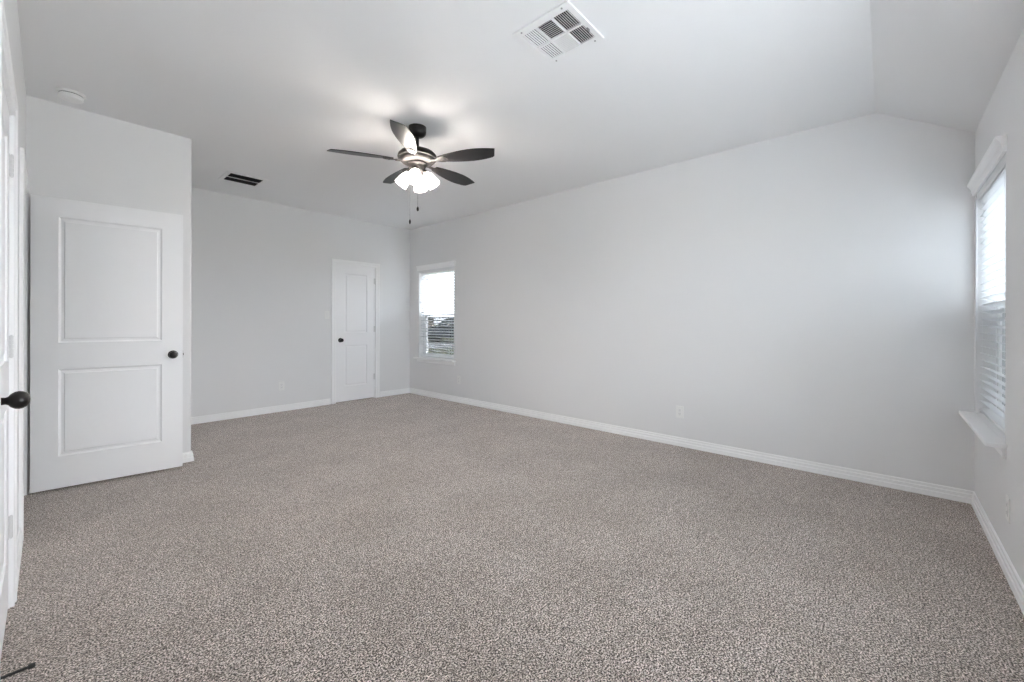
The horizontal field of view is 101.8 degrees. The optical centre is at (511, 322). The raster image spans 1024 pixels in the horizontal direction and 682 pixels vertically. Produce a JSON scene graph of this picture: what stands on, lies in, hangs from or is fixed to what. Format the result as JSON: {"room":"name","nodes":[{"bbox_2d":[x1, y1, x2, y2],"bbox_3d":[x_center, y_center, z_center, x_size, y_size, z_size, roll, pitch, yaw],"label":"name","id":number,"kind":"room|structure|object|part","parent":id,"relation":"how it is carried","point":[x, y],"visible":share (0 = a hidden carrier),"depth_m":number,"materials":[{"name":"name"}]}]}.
{"room":"empty bedroom","nodes":[
{"label":"empty bedroom","id":0,"kind":"room"},
{"bbox_2d":[4,0,25,534],"bbox_3d":[-2.168,-0.220,1.727,6.407,2.800,0.118,0,0,42],"label":"wall","id":1,"kind":"structure","parent":0,"point":[11,9],"depth_m":2.16,"materials":[{"name":"white paint"}]},
{"bbox_2d":[0,0,17,608],"bbox_3d":[-1.801,0.127,1.409,0.963,2.108,0.136,0,0,42],"label":"door","id":2,"kind":"structure","parent":1,"relation":"attached to","point":[6,67],"depth_m":1.73,"materials":[{"name":"white paint"}]},
{"bbox_2d":[0,78,34,679],"bbox_3d":[-1.780,0.157,1.435,0.827,2.024,0.190,0,0,42],"label":"door","id":3,"kind":"structure","parent":1,"relation":"in","point":[18,399],"depth_m":1.60,"materials":[{"name":"white paint"}]},
{"bbox_3d":[-1.490,0.232,1.240,0.065,0.065,0.072,0,0,42],"label":"handle","id":4,"kind":"part","parent":3,"relation":"part of","materials":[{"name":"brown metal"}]},
{"bbox_2d":[17,527,22,590],"bbox_3d":[-2.384,1.138,2.008,0.681,0.084,0.016,0,0,42],"label":"baseboard","id":5,"kind":"structure","parent":1,"relation":"attached to","point":[19,536],"depth_m":2.06,"materials":[{"name":"white paint"}]},
{"bbox_2d":[19,147,29,540],"bbox_3d":[-3.040,0.116,2.521,0.964,2.124,0.136,0,0,42],"label":"door frame","id":6,"kind":"structure","parent":1,"relation":"attached to","point":[24,194],"depth_m":2.25,"materials":[{"name":"white paint"}]},
{"bbox_2d":[29,194,183,492],"bbox_3d":[-2.978,0.143,3.109,0.828,2.030,0.180,0,0,-42],"label":"door","id":7,"kind":"structure","parent":1,"relation":"in","point":[106,281],"depth_m":3.07,"materials":[{"name":"white paint"}]},
{"bbox_3d":[-2.684,0.254,3.299,0.065,0.065,0.072,0,0,-42],"label":"handle","id":8,"kind":"part","parent":7,"relation":"part of","materials":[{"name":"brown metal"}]},
{"bbox_2d":[26,95,191,480],"bbox_3d":[-3.621,-0.223,3.730,1.569,2.800,0.921,0,0,42],"label":"wall","id":9,"kind":"structure","parent":0,"point":[72,153],"depth_m":3.16,"materials":[{"name":"white paint"}]},
{"bbox_2d":[28,451,193,493],"bbox_3d":[-3.029,1.136,3.206,0.016,0.084,0.937,0,0,42],"label":"baseboard","id":10,"kind":"structure","parent":9,"relation":"attached to","point":[187,456],"depth_m":3.52,"materials":[{"name":"white paint"}]},
{"bbox_2d":[191,187,409,416],"bbox_3d":[-3.660,-0.223,4.949,0.118,2.800,5.675,0,0,42],"label":"wall","id":11,"kind":"structure","parent":0,"point":[261,270],"depth_m":5.45,"materials":[{"name":"white paint"}]},
{"bbox_2d":[191,399,330,424],"bbox_3d":[-3.257,1.136,5.301,0.016,0.084,1.909,0,0,42],"label":"baseboard","id":12,"kind":"structure","parent":11,"relation":"attached to","point":[265,410],"depth_m":5.30,"materials":[{"name":"white paint"}]},
{"bbox_2d":[279,381,283,390],"bbox_3d":[-3.059,0.841,5.527,0.008,0.117,0.072,0,0,42],"label":"electrical outlet","id":13,"kind":"object","parent":11,"relation":"attached to","point":[281,384],"visible":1,"depth_m":5.52,"materials":[{"name":"white plastic"}]},
{"bbox_2d":[331,258,379,403],"bbox_3d":[-2.398,0.126,6.343,0.136,2.108,0.767,0,0,42],"label":"door frame","id":14,"kind":"structure","parent":11,"relation":"attached to","point":[334,262],"depth_m":6.18,"materials":[{"name":"white paint"}]},
{"bbox_2d":[336,264,375,402],"bbox_3d":[-2.376,0.156,6.325,0.180,2.024,0.631,0,0,42],"label":"door","id":15,"kind":"structure","parent":11,"relation":"in","point":[355,285],"depth_m":6.30,"materials":[{"name":"white paint"}]},
{"bbox_2d":[380,388,409,396],"bbox_3d":[-1.906,1.139,6.806,0.016,0.084,0.562,0,0,42],"label":"baseboard","id":16,"kind":"structure","parent":11,"relation":"attached to","point":[405,390],"depth_m":6.79,"materials":[{"name":"white paint"}]},
{"bbox_2d":[0,393,1023,681],"bbox_3d":[-1.536,1.242,3.082,7.601,0.120,5.940,0,0,42],"label":"floor","id":17,"kind":"structure","parent":0,"point":[408,537],"depth_m":2.00,"materials":[{"name":"carpet"}]},
{"bbox_2d":[17,0,1023,229],"bbox_3d":[-1.529,-1.468,3.082,7.601,0.600,5.940,0,0,42],"label":"ceiling","id":18,"kind":"structure","parent":0,"point":[263,89],"depth_m":2.64,"materials":[{"name":"white paint"}]},
{"bbox_2d":[55,87,85,103],"bbox_3d":[-3.007,-1.538,2.839,0.146,0.053,0.146,0,0,42],"label":"smoke detector","id":19,"kind":"object","parent":18,"relation":"attached to","point":[69,95],"visible":1,"depth_m":2.81,"materials":[{"name":"white plastic"}]},
{"bbox_2d":[218,171,267,187],"bbox_3d":[-2.927,-1.558,4.536,0.360,0.012,0.380,0,0,42],"label":"ceiling vent","id":20,"kind":"object","parent":18,"relation":"in","point":[230,176],"visible":1,"depth_m":4.52,"materials":[{"name":"white metal"}]},
{"bbox_2d":[327,120,494,223],"bbox_3d":[-0.737,-1.172,3.364,1.265,0.772,1.242,0,0,42],"label":"ceiling fan","id":21,"kind":"object","parent":18,"relation":"hanging from","point":[418,158],"visible":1,"depth_m":3.25,"materials":[{"name":"brown metal"}]},
{"bbox_3d":[-1.156,-1.287,3.181,0.480,0.006,0.144,0,12,-19],"label":"fan blade","id":22,"kind":"part","parent":21,"relation":"part of","materials":[{"name":"black wood"}]},
{"bbox_3d":[-1.014,-1.287,3.660,0.144,0.006,0.480,-15,9,-37],"label":"fan blade","id":23,"kind":"part","parent":21,"relation":"part of","materials":[{"name":"black wood"}]},
{"bbox_3d":[-0.855,-1.144,3.321,0.105,0.116,0.105,38,-1,-1],"label":"lamp shade","id":24,"kind":"part","parent":21,"relation":"part of","materials":[{"name":"white glass"}]},
{"bbox_3d":[-0.744,-1.286,2.898,0.144,0.006,0.480,12,0,-1],"label":"fan blade","id":25,"kind":"part","parent":21,"relation":"part of","materials":[{"name":"brown wood"}]},
{"bbox_3d":[-0.754,-1.144,3.224,0.105,0.116,0.105,0,-38,-1],"label":"lamp shade","id":26,"kind":"part","parent":21,"relation":"part of","materials":[{"name":"white glass"}]},
{"bbox_3d":[-0.758,-1.144,3.422,0.105,0.116,0.105,0,38,-1],"label":"lamp shade","id":27,"kind":"part","parent":21,"relation":"part of","materials":[{"name":"white glass"}]},
{"bbox_3d":[-0.656,-1.144,3.325,0.105,0.116,0.105,-38,1,-1],"label":"lamp shade","id":28,"kind":"part","parent":21,"relation":"part of","materials":[{"name":"white glass"}]},
{"bbox_3d":[-0.515,-1.285,3.673,0.144,0.006,0.480,-14,-8,34],"label":"fan blade","id":29,"kind":"part","parent":21,"relation":"part of","materials":[{"name":"brown wood"}]},
{"bbox_3d":[-0.348,-1.285,3.202,0.480,0.006,0.144,0,-12,17],"label":"fan blade","id":30,"kind":"part","parent":21,"relation":"part of","materials":[{"name":"brown wood"}]},
{"bbox_2d":[513,0,603,64],"bbox_3d":[0.253,-1.544,2.252,0.352,0.024,0.352,0,0,42],"label":"ceiling vent","id":31,"kind":"object","parent":18,"relation":"in","point":[562,31],"visible":1,"depth_m":2.23,"materials":[{"name":"white metal"}]},
{"bbox_2d":[410,113,974,490],"bbox_3d":[0.397,-0.213,5.231,7.601,2.800,0.165,0,0,42],"label":"wall","id":32,"kind":"structure","parent":0,"point":[809,295],"depth_m":3.60,"materials":[{"name":"white paint"}]},
{"bbox_2d":[413,261,455,365],"bbox_3d":[-1.173,-0.142,6.588,0.994,1.568,0.232,0,0,42],"label":"window","id":33,"kind":"structure","parent":32,"relation":"in","point":[446,361],"depth_m":6.70,"materials":[{"name":"white plastic"}]},
{"bbox_3d":[-1.199,0.578,6.561,0.994,0.022,0.159,0,0,42],"label":"sill","id":34,"kind":"part","parent":33,"relation":"part of","materials":[{"name":"white paint"}]},
{"bbox_2d":[419,266,453,358],"bbox_3d":[-1.182,-0.151,6.579,0.876,1.397,0.079,0,0,42],"label":"window blind","id":35,"kind":"object","parent":33,"relation":"attached to","point":[424,273],"visible":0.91,"depth_m":6.58,"materials":[{"name":"white plastic"}]},
{"bbox_3d":[-1.407,-0.133,6.795,0.002,1.339,0.057,0,0,42],"label":"ladder cord","id":36,"kind":"part","parent":35,"relation":"part of","materials":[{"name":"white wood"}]},
{"bbox_3d":[-1.173,-0.825,6.587,0.872,0.049,0.056,0,0,42],"label":"head rail","id":37,"kind":"part","parent":35,"relation":"part of","materials":[{"name":"white plastic"}]},
{"bbox_3d":[-1.176,0.539,6.587,0.868,0.017,0.050,0,0,42],"label":"rail","id":38,"kind":"part","parent":35,"relation":"part of","materials":[{"name":"white plastic"}]},
{"bbox_3d":[-1.120,-0.134,6.648,0.882,1.433,0.072,0,0,42],"label":"frame","id":39,"kind":"part","parent":33,"relation":"part of","materials":[{"name":"white plastic"}]},
{"bbox_3d":[-1.108,-0.464,6.660,0.820,0.712,0.024,0,0,42],"label":"sash","id":40,"kind":"part","parent":33,"relation":"part of","materials":[{"name":"white plastic"}]},
{"bbox_3d":[-1.131,0.203,6.636,0.820,0.696,0.028,0,0,42],"label":"sash","id":41,"kind":"part","parent":33,"relation":"part of","materials":[{"name":"white plastic"}]},
{"bbox_2d":[676,406,683,418],"bbox_3d":[1.619,0.862,4.015,0.072,0.117,0.008,0,0,42],"label":"electrical outlet","id":42,"kind":"object","parent":32,"relation":"attached to","point":[679,409],"visible":1,"depth_m":4.01,"materials":[{"name":"white plastic"}]},
{"bbox_2d":[409,388,972,503],"bbox_3d":[0.654,1.145,4.875,6.407,0.084,0.016,0,0,42],"label":"baseboard","id":43,"kind":"structure","parent":32,"relation":"attached to","point":[935,490],"depth_m":3.61,"materials":[{"name":"white paint"}]},
{"bbox_2d":[974,29,1023,583],"bbox_3d":[1.179,-0.065,0.537,0.165,2.508,5.775,0,0,42],"label":"wall","id":44,"kind":"structure","parent":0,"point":[995,476],"depth_m":1.98,"materials":[{"name":"white paint"}]},
{"bbox_2d":[959,134,1006,458],"bbox_3d":[2.743,-0.125,2.337,0.232,1.572,0.993,0,0,42],"label":"window","id":45,"kind":"structure","parent":44,"relation":"attached to","point":[990,435],"depth_m":2.38,"materials":[{"name":"white plastic"}]},
{"bbox_3d":[2.714,0.598,2.362,0.159,0.022,0.993,0,0,42],"label":"sill","id":46,"kind":"part","parent":45,"relation":"part of","materials":[{"name":"white paint"}]},
{"bbox_3d":[2.811,-0.117,2.293,0.072,1.438,0.906,0,0,42],"label":"frame","id":47,"kind":"part","parent":45,"relation":"part of","materials":[{"name":"white plastic"}]},
{"bbox_3d":[2.798,0.222,2.304,0.028,0.698,0.844,0,0,42],"label":"sash","id":48,"kind":"part","parent":45,"relation":"part of","materials":[{"name":"white plastic"}]},
{"bbox_2d":[975,154,1005,432],"bbox_3d":[2.742,-0.133,2.355,0.079,1.402,0.900,0,0,42],"label":"window blind","id":49,"kind":"object","parent":44,"relation":"attached to","point":[992,193],"visible":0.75,"depth_m":2.43,"materials":[{"name":"white plastic"}]},
{"bbox_3d":[2.966,-0.115,2.589,0.057,1.344,0.002,0,0,42],"label":"ladder cord","id":50,"kind":"part","parent":49,"relation":"part of","materials":[{"name":"white fabric"}]},
{"bbox_3d":[2.752,-0.810,2.348,0.056,0.049,0.896,0,0,42],"label":"head rail","id":51,"kind":"part","parent":49,"relation":"part of","materials":[{"name":"white plastic"}]},
{"bbox_3d":[2.748,0.559,2.348,0.050,0.017,0.892,0,0,42],"label":"rail","id":52,"kind":"part","parent":49,"relation":"part of","materials":[{"name":"white plastic"}]},
{"bbox_3d":[2.534,-0.116,2.107,0.057,1.344,0.002,0,0,42],"label":"ladder cord","id":53,"kind":"part","parent":49,"relation":"part of","materials":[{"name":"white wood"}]},
{"bbox_2d":[971,491,1023,614],"bbox_3d":[1.642,1.148,1.192,0.016,0.084,4.179,0,0,42],"label":"baseboard","id":54,"kind":"structure","parent":44,"relation":"attached to","point":[1016,585],"depth_m":2.05,"materials":[{"name":"white paint"}]},
{"bbox_2d":[1006,494,1009,523],"bbox_3d":[2.350,0.882,1.974,0.008,0.117,0.072,0,0,42],"label":"electrical outlet","id":55,"kind":"object","parent":44,"relation":"attached to","point":[1007,496],"visible":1,"depth_m":1.96,"materials":[{"name":"white plastic"}]}
]}

